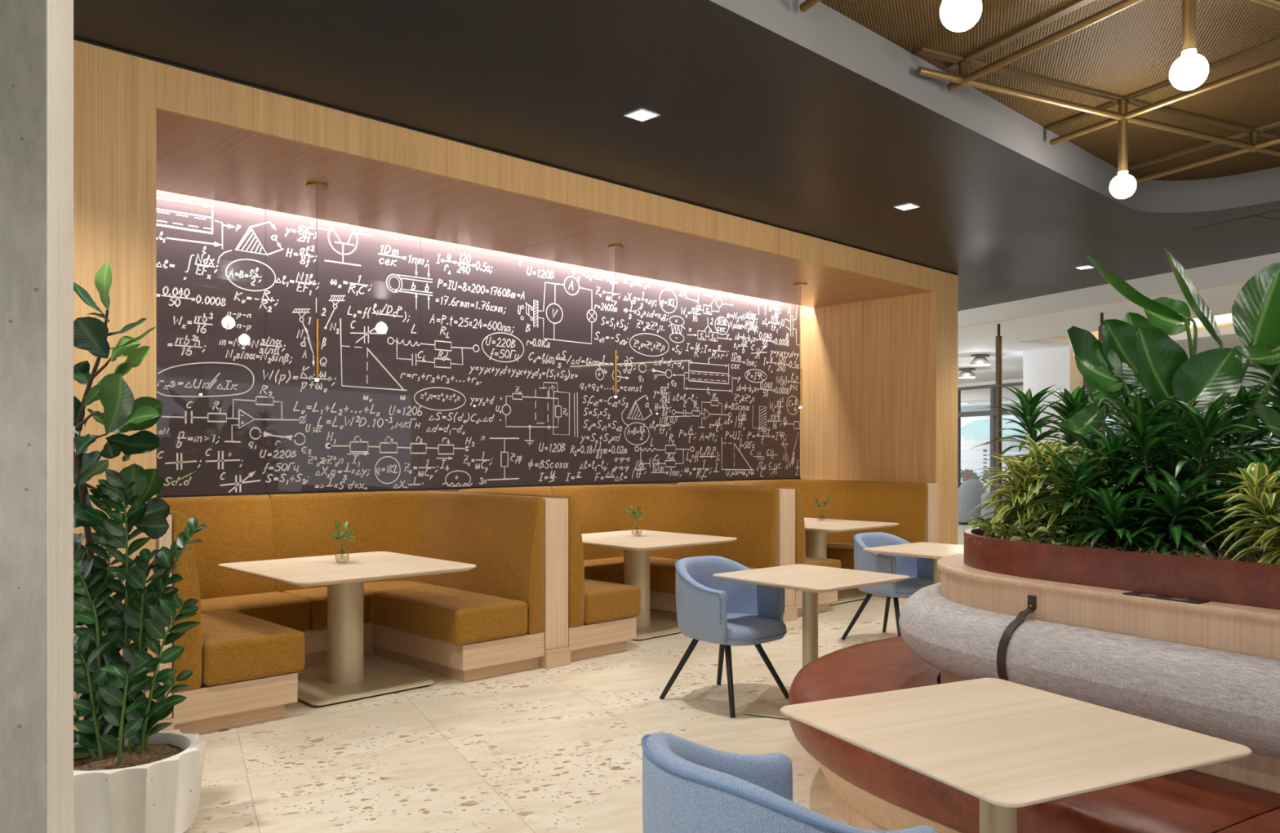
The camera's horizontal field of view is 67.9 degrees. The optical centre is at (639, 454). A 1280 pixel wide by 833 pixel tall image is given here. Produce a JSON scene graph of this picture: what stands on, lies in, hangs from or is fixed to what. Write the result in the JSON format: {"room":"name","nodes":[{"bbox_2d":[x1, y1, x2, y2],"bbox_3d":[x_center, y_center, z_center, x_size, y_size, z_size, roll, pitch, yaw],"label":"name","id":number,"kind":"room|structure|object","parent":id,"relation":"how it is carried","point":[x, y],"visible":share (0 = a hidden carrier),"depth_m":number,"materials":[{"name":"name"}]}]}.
{"room":"common room","nodes":[
{"label":"common room","id":0,"kind":"room"},
{"bbox_2d":[0,0,73,832],"bbox_3d":[-1.743,-0.258,2.151,0.752,3.355,0.590,0,0,-26],"label":"concrete column","id":1,"kind":"structure","parent":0,"point":[37,36],"depth_m":2.04,"materials":[{"name":"grey concrete"}]},
{"bbox_2d":[73,40,156,731],"bbox_3d":[-3.190,-0.252,5.149,0.505,3.343,1.843,0,0,-44],"label":"wall","id":2,"kind":"structure","parent":0,"point":[115,92],"depth_m":4.54,"materials":[{"name":"brown wood"}]},
{"bbox_2d":[164,479,798,497],"bbox_3d":[-0.905,-0.268,8.599,7.573,3.375,0.120,0,0,-44],"label":"wall","id":3,"kind":"structure","parent":0,"point":[455,491],"depth_m":7.89,"materials":[{"name":"brown wood"}]},
{"bbox_2d":[156,190,800,497],"bbox_3d":[-0.852,-0.815,8.544,7.571,2.200,0.030,0,0,-44],"label":"mural","id":4,"kind":"object","parent":3,"relation":"attached to","point":[443,365],"visible":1,"depth_m":7.73,"materials":[{"name":"black paint"}]},
{"bbox_2d":[156,110,933,307],"bbox_3d":[-0.189,-1.748,7.855,7.573,0.100,1.520,0,0,-44],"label":"ceiling","id":5,"kind":"structure","parent":0,"point":[198,158],"depth_m":6.68,"materials":[{"name":"brown wood"}]},
{"bbox_2d":[306,182,327,381],"bbox_3d":[-2.036,-1.080,5.994,0.128,1.236,0.128,0,0,-44],"label":"pendant light","id":6,"kind":"object","parent":5,"relation":"hanging from","point":[313,185],"visible":1,"depth_m":5.98,"materials":[{"name":"gold metal"}]},
{"bbox_2d":[156,62,936,292],"bbox_3d":[0.348,-1.810,7.297,7.573,0.225,0.030,0,0,-44],"label":"fascia","id":7,"kind":"object","parent":5,"relation":"attached to","point":[180,91],"visible":1,"depth_m":5.96,"materials":[{"name":"brown wood"}]},
{"bbox_2d":[608,244,623,398],"bbox_3d":[-0.199,-1.080,7.762,0.128,1.236,0.128,0,0,-44],"label":"pendant light","id":8,"kind":"object","parent":5,"relation":"hanging from","point":[611,246],"visible":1,"depth_m":7.75,"materials":[{"name":"gold metal"}]},
{"bbox_2d":[794,283,807,408],"bbox_3d":[1.602,-1.080,9.496,0.128,1.236,0.128,0,0,-44],"label":"pendant light","id":9,"kind":"object","parent":5,"relation":"hanging from","point":[799,285],"visible":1,"depth_m":9.49,"materials":[{"name":"gold metal"}]},
{"bbox_2d":[73,0,1279,311],"bbox_3d":[1.233,-1.935,1.745,22.198,0.001,19.026,0,0,-44],"label":"ceiling","id":10,"kind":"structure","parent":0,"point":[754,123],"depth_m":5.47,"materials":[{"name":"grey paint"}]},
{"bbox_2d":[73,37,957,275],"bbox_3d":[0.335,-1.929,7.280,8.540,0.012,0.015,0,0,-44],"label":"shadow gap","id":11,"kind":"structure","parent":10,"relation":"attached to","point":[75,39],"depth_m":5.73,"materials":[{"name":"black"}]},
{"bbox_2d":[623,108,660,122],"bbox_3d":[0.011,-1.933,5.424,0.150,0.003,0.150,0,0,-44],"label":"recessed light","id":12,"kind":"object","parent":10,"relation":"in","point":[641,115],"visible":1,"depth_m":5.42,"materials":[{"name":"white paint"}]},
{"bbox_2d":[709,0,1279,213],"bbox_3d":[3.307,-2.107,3.263,7.830,0.345,5.355,0,0,-44],"label":"ceiling recess","id":13,"kind":"structure","parent":10,"relation":"attached to","point":[821,29],"depth_m":5.70,"materials":[{"name":"grey paint"}]},
{"bbox_2d":[182,502,1257,832],"bbox_3d":[3.763,1.480,11.951,46.000,0.120,40.000,0,0,-44],"label":"floor","id":14,"kind":"structure","parent":0,"point":[559,749],"depth_m":4.68,"materials":[{"name":"stone"}]},
{"bbox_2d":[73,728,206,832],"bbox_3d":[-1.904,1.256,3.507,0.557,0.328,0.554,0,0,-44],"label":"planter","id":15,"kind":"object","parent":14,"relation":"on","point":[157,790],"visible":0.62,"depth_m":3.38,"materials":[{"name":"white concrete"}]},
{"bbox_2d":[73,262,195,688],"bbox_3d":[-2.016,0.151,3.657,0.531,1.766,0.332,0,0,11],"label":"plant","id":16,"kind":"object","parent":15,"relation":"in","point":[122,414],"visible":0.88,"depth_m":3.63,"materials":[{"name":"green plant"}]},
{"bbox_2d":[73,469,207,764],"bbox_3d":[-1.968,0.613,3.598,0.463,1.111,0.503,0,0,-44],"label":"plant","id":17,"kind":"object","parent":15,"relation":"in","point":[119,708],"visible":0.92,"depth_m":3.56,"materials":[{"name":"green plant"}]},
{"bbox_2d":[155,515,174,731],"bbox_3d":[-2.924,0.859,5.285,0.070,1.122,1.766,0,0,-44],"label":"wall","id":18,"kind":"structure","parent":14,"relation":"on","point":[166,540],"depth_m":4.67,"materials":[{"name":"brown wood"}]},
{"bbox_2d":[217,551,476,706],"bbox_3d":[-1.805,1.050,5.862,1.150,0.740,1.200,0,0,-44],"label":"table","id":19,"kind":"object","parent":14,"relation":"on","point":[347,677],"visible":0.91,"depth_m":5.77,"materials":[{"name":"brown wood"}]},
{"bbox_2d":[328,520,355,563],"bbox_3d":[-1.874,0.543,5.966,0.154,0.274,0.186,0,0,-26],"label":"plant","id":20,"kind":"object","parent":19,"relation":"on","point":[337,523],"visible":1,"depth_m":5.97,"materials":[{"name":"green plant"}]},
{"bbox_2d":[160,491,545,734],"bbox_3d":[-2.046,0.852,6.094,2.314,1.136,1.718,0,0,-44],"label":"banquette","id":21,"kind":"object","parent":14,"relation":"on","point":[253,635],"visible":0.73,"depth_m":6.31,"materials":[{"name":"brown wood"}]},
{"bbox_2d":[160,494,275,693],"bbox_3d":[-2.797,0.730,5.635,0.867,0.891,2.058,0,0,-11],"label":"cushion","id":22,"kind":"object","parent":21,"relation":"on","point":[233,645],"depth_m":6.03,"materials":[{"name":"yellow fabric"}]},
{"bbox_2d":[200,608,304,686],"bbox_3d":[-2.369,1.064,5.347,0.530,0.218,1.090,0,0,-44],"label":"seat cushion","id":23,"kind":"object","parent":21,"relation":"on","point":[237,649],"depth_m":5.00,"materials":[{"name":"yellow fabric"}]},
{"bbox_2d":[200,591,309,631],"bbox_3d":[-2.733,1.064,6.109,1.060,0.218,0.503,0,0,-44],"label":"seat cushion","id":24,"kind":"object","parent":21,"relation":"on","point":[286,609],"depth_m":6.21,"materials":[{"name":"yellow fabric"}]},
{"bbox_2d":[282,581,435,630],"bbox_3d":[-2.000,1.064,6.814,0.968,0.218,0.503,0,0,-44],"label":"seat cushion","id":25,"kind":"object","parent":21,"relation":"on","point":[316,597],"depth_m":6.59,"materials":[{"name":"yellow fabric"}]},
{"bbox_2d":[268,491,545,634],"bbox_3d":[-1.629,0.730,6.498,1.154,0.891,1.706,0,0,-44],"label":"cushion","id":26,"kind":"object","parent":21,"relation":"on","point":[502,535],"depth_m":6.64,"materials":[{"name":"yellow fabric"}]},
{"bbox_2d":[370,586,527,645],"bbox_3d":[-1.296,1.064,6.380,0.555,0.218,1.090,0,0,-44],"label":"seat cushion","id":27,"kind":"object","parent":21,"relation":"on","point":[448,615],"depth_m":6.12,"materials":[{"name":"yellow fabric"}]},
{"bbox_2d":[429,491,570,669],"bbox_3d":[-1.155,0.859,6.988,0.207,1.122,1.766,0,0,-44],"label":"wall","id":28,"kind":"structure","parent":14,"relation":"on","point":[557,650],"depth_m":6.36,"materials":[{"name":"brown wood"}]},
{"bbox_2d":[457,484,779,661],"bbox_3d":[-0.234,0.852,7.838,2.298,1.136,1.718,0,0,-44],"label":"banquette","id":29,"kind":"object","parent":14,"relation":"on","point":[602,610],"visible":0.36,"depth_m":8.18,"materials":[{"name":"brown wood"}]},
{"bbox_2d":[457,486,584,627],"bbox_3d":[-0.980,0.730,7.381,0.863,0.891,2.053,0,0,-11],"label":"cushion","id":30,"kind":"object","parent":29,"relation":"on","point":[575,552],"depth_m":6.48,"materials":[{"name":"yellow fabric"}]},
{"bbox_2d":[583,578,640,624],"bbox_3d":[-0.551,1.064,7.097,0.530,0.218,1.090,0,0,-44],"label":"seat cushion","id":31,"kind":"object","parent":29,"relation":"on","point":[604,602],"depth_m":6.72,"materials":[{"name":"yellow fabric"}]},
{"bbox_2d":[583,556,673,584],"bbox_3d":[-0.208,1.064,8.540,1.006,0.218,0.503,0,0,-44],"label":"seat cushion","id":32,"kind":"object","parent":29,"relation":"on","point":[605,569],"depth_m":8.22,"materials":[{"name":"yellow fabric"}]},
{"bbox_2d":[550,484,779,568],"bbox_3d":[0.259,0.730,8.568,2.045,0.891,0.854,0,0,13],"label":"cushion","id":33,"kind":"object","parent":29,"relation":"on","point":[750,515],"depth_m":8.57,"materials":[{"name":"yellow fabric"}]},
{"bbox_2d":[649,559,759,594],"bbox_3d":[0.510,1.064,8.119,0.555,0.218,1.090,0,0,-44],"label":"seat cushion","id":34,"kind":"object","parent":29,"relation":"on","point":[662,572],"depth_m":8.08,"materials":[{"name":"yellow fabric"}]},
{"bbox_2d":[581,529,737,640],"bbox_3d":[-0.012,1.050,7.762,1.150,0.740,1.200,0,0,-44],"label":"table","id":35,"kind":"object","parent":14,"relation":"on","point":[637,547],"visible":0.59,"depth_m":7.68,"materials":[{"name":"brown wood"}]},
{"bbox_2d":[623,505,644,533],"bbox_3d":[-0.038,0.553,7.890,0.210,0.254,0.199,0,0,-13],"label":"plant","id":36,"kind":"object","parent":35,"relation":"on","point":[635,513],"visible":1,"depth_m":7.90,"materials":[{"name":"green plant"}]},
{"bbox_2d":[659,555,788,717],"bbox_3d":[0.512,1.019,5.480,0.602,0.815,0.624,0,0,-44],"label":"tub chair","id":37,"kind":"object","parent":14,"relation":"on","point":[711,609],"visible":0.94,"depth_m":5.41,"materials":[{"name":"blue fabric"}]},
{"bbox_2d":[778,488,797,622],"bbox_3d":[0.659,0.859,8.733,0.225,1.122,1.766,0,0,-44],"label":"wall","id":38,"kind":"structure","parent":14,"relation":"on","point":[787,496],"depth_m":8.12,"materials":[{"name":"brown wood"}]},
{"bbox_2d":[640,732,937,832],"bbox_3d":[0.311,1.019,2.057,0.624,0.815,0.602,0,0,-26],"label":"tub chair","id":39,"kind":"object","parent":14,"relation":"on","point":[689,787],"visible":1,"depth_m":1.86,"materials":[{"name":"blue fabric"}]},
{"bbox_2d":[676,480,928,617],"bbox_3d":[1.559,0.852,9.564,2.220,1.136,1.718,0,0,-44],"label":"banquette","id":40,"kind":"object","parent":14,"relation":"on","point":[905,504],"visible":0.36,"depth_m":9.93,"materials":[{"name":"brown wood"}]},
{"bbox_2d":[676,480,805,591],"bbox_3d":[0.838,0.730,9.116,0.842,0.891,2.032,0,0,-12],"label":"cushion","id":41,"kind":"object","parent":40,"relation":"on","point":[800,539],"depth_m":8.23,"materials":[{"name":"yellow fabric"}]},
{"bbox_2d":[805,556,840,568],"bbox_3d":[1.269,1.064,8.850,0.530,0.218,1.090,0,0,-44],"label":"seat cushion","id":42,"kind":"object","parent":40,"relation":"on","point":[835,563],"depth_m":8.55,"materials":[{"name":"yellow fabric"}]},
{"bbox_2d":[732,480,928,543],"bbox_3d":[1.958,0.730,9.951,1.108,0.891,1.706,0,0,-44],"label":"cushion","id":43,"kind":"object","parent":40,"relation":"on","point":[905,504],"depth_m":10.13,"materials":[{"name":"yellow fabric"}]},
{"bbox_2d":[826,542,854,569],"bbox_3d":[2.275,1.064,9.817,0.555,0.218,1.090,0,0,-44],"label":"seat cushion","id":44,"kind":"object","parent":40,"relation":"on","point":[843,552],"depth_m":9.68,"materials":[{"name":"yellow fabric"}]},
{"bbox_2d":[712,564,909,719],"bbox_3d":[0.957,1.050,5.350,0.812,0.740,0.812,0,0,-41],"label":"cafe table","id":45,"kind":"object","parent":14,"relation":"on","point":[812,580],"visible":0.72,"depth_m":5.31,"materials":[{"name":"brown wood"}]},
{"bbox_2d":[804,517,899,605],"bbox_3d":[1.756,1.050,9.422,1.150,0.740,1.200,0,0,-44],"label":"table","id":46,"kind":"object","parent":14,"relation":"on","point":[816,530],"visible":0.33,"depth_m":9.33,"materials":[{"name":"brown wood"}]},
{"bbox_2d":[840,532,933,639],"bbox_3d":[1.936,1.019,7.213,0.602,0.815,0.624,0,0,-38],"label":"tub chair","id":47,"kind":"object","parent":14,"relation":"on","point":[920,571],"visible":0.58,"depth_m":7.19,"materials":[{"name":"blue fabric"}]},
{"bbox_2d":[862,542,964,584],"bbox_3d":[2.152,1.050,6.819,0.812,0.740,0.812,0,0,-41],"label":"cafe table","id":48,"kind":"object","parent":14,"relation":"on","point":[935,551],"visible":0.28,"depth_m":6.79,"materials":[{"name":"brown wood"}]},
{"bbox_2d":[927,483,938,543],"bbox_3d":[2.425,0.859,10.434,0.230,1.122,1.766,0,0,-44],"label":"wall","id":49,"kind":"structure","parent":14,"relation":"on","point":[933,488],"depth_m":9.81,"materials":[{"name":"brown wood"}]},
{"bbox_2d":[960,468,981,484],"bbox_3d":[8.607,0.895,25.058,0.764,1.050,0.786,0,0,-44],"label":"shrub","id":50,"kind":"object","parent":14,"relation":"on","point":[974,474],"visible":0.18,"depth_m":24.93,"materials":[{"name":"green plant"}]},
{"bbox_2d":[957,479,985,524],"bbox_3d":[6.683,0.960,19.299,0.620,0.920,0.556,0,0,0],"label":"lounge chair","id":51,"kind":"object","parent":14,"relation":"on","point":[968,500],"visible":0.77,"depth_m":19.04,"materials":[{"name":"grey fabric"}]},
{"bbox_2d":[981,493,1004,519],"bbox_3d":[6.941,1.090,18.602,0.550,0.660,0.500,0,0,0],"label":"lounge chair","id":52,"kind":"object","parent":14,"relation":"on","point":[984,495],"visible":0.15,"depth_m":18.45,"materials":[{"name":"grey fabric"}]},
{"bbox_2d":[979,469,1009,492],"bbox_3d":[9.332,0.849,24.925,0.833,1.143,0.814,0,0,-44],"label":"shrub","id":53,"kind":"object","parent":14,"relation":"on","point":[985,477],"visible":0.27,"depth_m":24.92,"materials":[{"name":"green plant"}]},
{"bbox_2d":[995,324,1001,506],"bbox_3d":[4.752,-0.153,12.600,0.056,3.146,0.056,0,0,-26],"label":"post","id":54,"kind":"object","parent":14,"relation":"on","point":[998,339],"visible":0.6,"depth_m":12.57,"materials":[{"name":"brown metal"}]},
{"bbox_2d":[780,678,1251,832],"bbox_3d":[0.895,1.050,2.377,0.800,0.740,0.800,0,0,-26],"label":"cafe table","id":55,"kind":"object","parent":14,"relation":"on","point":[1008,746],"visible":1,"depth_m":2.29,"materials":[{"name":"brown wood"}]},
{"bbox_2d":[787,526,1279,832],"bbox_3d":[3.299,0.874,2.118,3.178,1.093,7.099,0,0,-32],"label":"bench","id":56,"kind":"object","parent":14,"relation":"on","point":[1189,643],"visible":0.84,"depth_m":3.04,"materials":[{"name":"grey fabric"}]},
{"bbox_2d":[964,515,1016,536],"bbox_3d":[1.525,0.311,4.113,0.231,0.100,0.222,0,0,4],"label":"plant","id":57,"kind":"object","parent":56,"relation":"on","point":[971,522],"visible":0.31,"depth_m":4.11,"materials":[{"name":"green plant"}]},
{"bbox_2d":[971,520,1033,538],"bbox_3d":[1.515,0.316,3.953,0.245,0.090,0.250,0,0,-44],"label":"plant","id":58,"kind":"object","parent":56,"relation":"on","point":[987,523],"visible":0.4,"depth_m":3.94,"materials":[{"name":"green plant"}]},
{"bbox_2d":[983,522,1047,542],"bbox_3d":[1.503,0.314,3.814,0.252,0.095,0.225,0,0,11],"label":"plant","id":59,"kind":"object","parent":56,"relation":"on","point":[996,529],"visible":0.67,"depth_m":3.81,"materials":[{"name":"green plant"}]},
{"bbox_2d":[968,452,1073,542],"bbox_3d":[1.626,0.223,4.051,0.490,0.468,0.465,0,0,-44],"label":"dracaena","id":60,"kind":"object","parent":56,"relation":"on","point":[1003,509],"visible":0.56,"depth_m":4.00,"materials":[{"name":"green plant"}]},
{"bbox_2d":[969,383,1072,505],"bbox_3d":[1.838,0.037,4.351,0.569,0.733,0.555,0,0,1],"label":"dracaena","id":61,"kind":"object","parent":56,"relation":"on","point":[1028,413],"visible":0.48,"depth_m":4.35,"materials":[{"name":"green plant"}]},
{"bbox_2d":[787,636,1279,832],"bbox_3d":[1.387,1.056,3.704,2.018,0.199,2.114,0,0,-44],"label":"seat cushion","id":62,"kind":"object","parent":56,"relation":"on","point":[1208,799],"depth_m":2.87,"materials":[{"name":"red leather"}]},
{"bbox_2d":[1004,522,1069,543],"bbox_3d":[1.543,0.316,3.688,0.241,0.091,0.241,0,0,-44],"label":"plant","id":63,"kind":"object","parent":56,"relation":"on","point":[1020,531],"visible":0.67,"depth_m":3.69,"materials":[{"name":"green plant"}]},
{"bbox_2d":[982,435,1124,543],"bbox_3d":[1.748,0.189,3.924,0.487,0.544,0.552,0,0,-44],"label":"dracaena","id":64,"kind":"object","parent":56,"relation":"on","point":[1038,455],"visible":0.3,"depth_m":3.91,"materials":[{"name":"green plant"}]},
{"bbox_2d":[1012,384,1117,486],"bbox_3d":[2.027,0.018,4.490,0.541,0.706,0.535,0,0,9],"label":"dracaena","id":65,"kind":"object","parent":56,"relation":"on","point":[1074,404],"visible":0.15,"depth_m":4.46,"materials":[{"name":"green plant"}]},
{"bbox_2d":[1035,525,1097,546],"bbox_3d":[1.591,0.317,3.577,0.214,0.090,0.251,0,0,-18],"label":"plant","id":66,"kind":"object","parent":56,"relation":"on","point":[1053,540],"visible":0.58,"depth_m":3.58,"materials":[{"name":"green plant"}]},
{"bbox_2d":[1011,448,1159,547],"bbox_3d":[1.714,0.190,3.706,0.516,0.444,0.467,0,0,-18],"label":"dracaena","id":67,"kind":"object","parent":56,"relation":"on","point":[1073,473],"visible":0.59,"depth_m":3.69,"materials":[{"name":"green plant"}]},
{"bbox_2d":[1035,427,1142,512],"bbox_3d":[1.974,0.148,4.157,0.480,0.561,0.531,0,0,-20],"label":"dracaena","id":68,"kind":"object","parent":56,"relation":"on","point":[1082,440],"visible":0.09,"depth_m":4.13,"materials":[{"name":"green plant"}]},
{"bbox_2d":[1048,422,1184,547],"bbox_3d":[1.849,0.141,3.723,0.500,0.542,0.566,0,0,26],"label":"dracaena","id":69,"kind":"object","parent":56,"relation":"on","point":[1112,439],"visible":0.43,"depth_m":3.68,"materials":[{"name":"green plant"}]},
{"bbox_2d":[1050,485,1184,555],"bbox_3d":[1.754,0.271,3.475,0.467,0.316,0.470,0,0,-31],"label":"dracaena","id":70,"kind":"object","parent":56,"relation":"on","point":[1117,522],"visible":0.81,"depth_m":3.44,"materials":[{"name":"green plant"}]},
{"bbox_2d":[964,532,1279,564],"bbox_3d":[1.748,0.336,3.393,0.386,0.046,1.291,0,0,-32],"label":"soil","id":71,"kind":"object","parent":56,"relation":"on","point":[1006,538],"visible":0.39,"depth_m":3.29,"materials":[{"name":"brown soil"}]},
{"bbox_2d":[1077,382,1167,502],"bbox_3d":[2.327,-0.091,4.550,0.522,0.948,0.517,0,0,-44],"label":"dracaena","id":72,"kind":"object","parent":56,"relation":"on","point":[1126,401],"visible":0.06,"depth_m":4.54,"materials":[{"name":"green plant"}]},
{"bbox_2d":[1079,392,1225,551],"bbox_3d":[1.922,0.080,3.606,0.518,0.625,0.531,0,0,-44],"label":"dracaena","id":73,"kind":"object","parent":56,"relation":"on","point":[1138,419],"visible":0.62,"depth_m":3.56,"materials":[{"name":"green plant"}]},
{"bbox_2d":[1089,381,1228,541],"bbox_3d":[2.097,0.032,3.870,0.530,0.712,0.549,0,0,-44],"label":"dracaena","id":74,"kind":"object","parent":56,"relation":"on","point":[1148,406],"visible":0.18,"depth_m":3.87,"materials":[{"name":"green plant"}]},
{"bbox_2d":[1122,591,1209,604],"bbox_3d":[1.666,0.455,3.021,0.116,0.004,0.248,0,0,-44],"label":"power outlet","id":75,"kind":"object","parent":56,"relation":"attached to","point":[1148,597],"depth_m":3.02,"materials":[{"name":"black"}]},
{"bbox_2d":[1055,247,1279,546],"bbox_3d":[2.161,-0.241,3.834,0.808,1.217,0.889,0,0,-44],"label":"potted plant","id":76,"kind":"object","parent":56,"relation":"on","point":[1137,349],"visible":0.75,"depth_m":3.69,"materials":[{"name":"green plant"}]},
{"bbox_2d":[1101,466,1249,560],"bbox_3d":[1.878,0.229,3.370,0.481,0.382,0.479,0,0,20],"label":"dracaena","id":77,"kind":"object","parent":56,"relation":"on","point":[1175,497],"visible":0.84,"depth_m":3.33,"materials":[{"name":"green plant"}]},
{"bbox_2d":[1120,440,1247,551],"bbox_3d":[2.069,0.189,3.697,0.522,0.528,0.581,0,0,-44],"label":"dracaena","id":78,"kind":"object","parent":56,"relation":"on","point":[1171,461],"visible":0.16,"depth_m":3.64,"materials":[{"name":"green plant"}]},
{"bbox_2d":[1124,390,1270,551],"bbox_3d":[2.067,0.082,3.501,0.526,0.641,0.513,0,0,-14],"label":"dracaena","id":79,"kind":"object","parent":56,"relation":"on","point":[1213,411],"visible":0.63,"depth_m":3.48,"materials":[{"name":"green plant"}]},
{"bbox_2d":[1191,382,1279,539],"bbox_3d":[2.502,0.031,3.959,0.524,0.725,0.532,0,0,-44],"label":"dracaena","id":80,"kind":"object","parent":56,"relation":"on","point":[1252,393],"visible":0.13,"depth_m":3.90,"materials":[{"name":"green plant"}]},
{"bbox_2d":[1195,447,1279,556],"bbox_3d":[2.188,0.185,3.309,0.473,0.423,0.469,0,0,-44],"label":"dracaena","id":81,"kind":"object","parent":56,"relation":"on","point":[1273,465],"visible":0.22,"depth_m":3.33,"materials":[{"name":"green plant"}]},
{"bbox_2d":[1200,462,1279,564],"bbox_3d":[2.045,0.243,2.974,0.453,0.437,0.520,0,0,-44],"label":"plant","id":82,"kind":"object","parent":56,"relation":"on","point":[1262,491],"visible":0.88,"depth_m":3.00,"materials":[{"name":"green plant"}]},
{"bbox_2d":[1213,344,1279,545],"bbox_3d":[2.447,-0.007,3.632,0.487,0.810,0.549,0,0,-44],"label":"dracaena","id":83,"kind":"object","parent":56,"relation":"on","point":[1269,369],"visible":0.26,"depth_m":3.64,"materials":[{"name":"green plant"}]},
{"bbox_2d":[1215,808,1279,832],"bbox_3d":[2.005,1.056,1.794,0.621,0.199,1.634,0,0,-32],"label":"seat cushion","id":84,"kind":"object","parent":56,"relation":"on","point":[1228,820],"depth_m":2.49,"materials":[{"name":"red leather"}]},
{"bbox_2d":[1221,347,1279,522],"bbox_3d":[2.705,-0.063,4.021,0.507,0.868,0.497,0,0,21],"label":"dracaena","id":85,"kind":"object","parent":56,"relation":"on","point":[1263,378],"visible":0.12,"depth_m":4.04,"materials":[{"name":"green plant"}]},
{"bbox_2d":[960,449,1239,493],"bbox_3d":[14.717,0.620,29.966,0.100,1.600,15.000,0,0,-26],"label":"slatted fence","id":86,"kind":"object","parent":14,"relation":"on","point":[984,457],"visible":0.06,"depth_m":34.61,"materials":[{"name":"white paint"}]},
{"bbox_2d":[1098,312,1105,466],"bbox_3d":[5.632,-0.153,11.600,0.056,3.146,0.056,0,0,-26],"label":"post","id":87,"kind":"object","parent":14,"relation":"on","point":[1101,313],"visible":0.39,"depth_m":11.58,"materials":[{"name":"brown metal"}]},
{"bbox_2d":[960,384,1277,484],"bbox_3d":[12.474,-0.105,27.206,0.291,3.050,18.000,0,0,-26],"label":"beam","id":88,"kind":"structure","parent":14,"relation":"on","point":[964,407],"depth_m":30.09,"materials":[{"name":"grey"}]},
{"bbox_2d":[960,402,1279,500],"bbox_3d":[16.563,-3.080,30.309,0.480,9.000,24.000,0,0,-26],"label":"facade","id":89,"kind":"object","parent":14,"relation":"on","point":[966,446],"visible":0.02,"depth_m":36.81,"materials":[{"name":"white"}]},
{"bbox_2d":[960,414,1265,441],"bbox_3d":[15.304,-0.905,30.530,1.650,0.850,13.500,0,0,-26],"label":"awning","id":90,"kind":"object","parent":89,"relation":"attached to","point":[975,428],"visible":0.2,"depth_m":34.95,"materials":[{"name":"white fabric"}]},
{"bbox_2d":[798,270,957,545],"bbox_3d":[2.614,-0.252,10.736,0.462,3.343,1.843,0,0,-44],"label":"wall","id":91,"kind":"structure","parent":0,"point":[879,377],"depth_m":10.36,"materials":[{"name":"brown wood"}]},
{"bbox_2d":[819,0,1279,181],"bbox_3d":[3.307,-2.201,3.263,7.890,0.018,5.415,0,0,-44],"label":"ceiling","id":92,"kind":"structure","parent":0,"point":[1135,48],"depth_m":5.27,"materials":[{"name":"gold metal"}]},
{"bbox_2d":[915,0,1279,171],"bbox_3d":[3.305,-2.183,3.265,7.721,0.017,5.251,0,0,-44],"label":"trim","id":93,"kind":"structure","parent":92,"relation":"attached to","point":[955,60],"depth_m":5.58,"materials":[{"name":"brown metal"}]},
{"bbox_2d":[799,0,1279,199],"bbox_3d":[3.305,-1.875,3.265,7.709,0.598,5.239,0,0,-44],"label":"chandelier","id":94,"kind":"object","parent":93,"relation":"hanging from","point":[1190,70],"visible":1,"depth_m":5.25,"materials":[{"name":"gold metal"}]},
{"bbox_2d":[1022,346,1083,493],"bbox_3d":[6.963,-0.153,15.825,1.102,3.146,0.884,0,0,-44],"label":"wall","id":95,"kind":"structure","parent":0,"point":[1042,369],"depth_m":15.47,"materials":[{"name":"white paint"}]},
{"bbox_2d":[957,358,1253,387],"bbox_3d":[11.727,-0.153,15.720,0.250,3.146,30.000,0,0,-26],"label":"wall","id":96,"kind":"structure","parent":0,"point":[1018,380],"depth_m":22.49,"materials":[{"name":"white paint"}]},
{"bbox_2d":[957,362,1279,506],"bbox_3d":[9.507,-0.145,20.222,0.105,3.010,12.040,0,0,-26],"label":"window","id":97,"kind":"structure","parent":96,"relation":"in","point":[992,413],"depth_m":22.53,"materials":[{"name":"grey metal"}]},
{"bbox_2d":[957,282,1279,403],"bbox_3d":[12.196,-1.776,15.670,16.350,0.100,30.500,0,0,-26],"label":"ceiling","id":98,"kind":"structure","parent":0,"point":[1033,333],"depth_m":14.09,"materials":[{"name":"white paint"}]},
{"bbox_2d":[958,368,975,378],"bbox_3d":[6.589,-1.631,19.175,0.344,0.190,0.344,0,0,-44],"label":"ceiling lamp","id":99,"kind":"object","parent":98,"relation":"attached to","point":[966,373],"visible":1,"depth_m":19.08,"materials":[{"name":"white glass"}]},
{"bbox_2d":[969,354,990,366],"bbox_3d":[5.905,-1.631,16.522,0.344,0.190,0.344,0,0,-44],"label":"ceiling lamp","id":100,"kind":"object","parent":98,"relation":"attached to","point":[980,360],"visible":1,"depth_m":16.43,"materials":[{"name":"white glass"}]},
{"bbox_2d":[957,252,1279,328],"bbox_3d":[4.778,-1.980,12.059,0.150,0.509,30.500,0,0,-26],"label":"bulkhead","id":101,"kind":"object","parent":98,"relation":"attached to","point":[1237,272],"visible":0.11,"depth_m":10.79,"materials":[{"name":"white paint"}]},
{"bbox_2d":[1051,313,1233,340],"bbox_3d":[8.680,-2.001,10.955,2.100,0.350,9.200,0,0,-26],"label":"ceiling recess","id":102,"kind":"structure","parent":98,"relation":"attached to","point":[1224,324],"depth_m":14.03,"materials":[{"name":"beige paint"}]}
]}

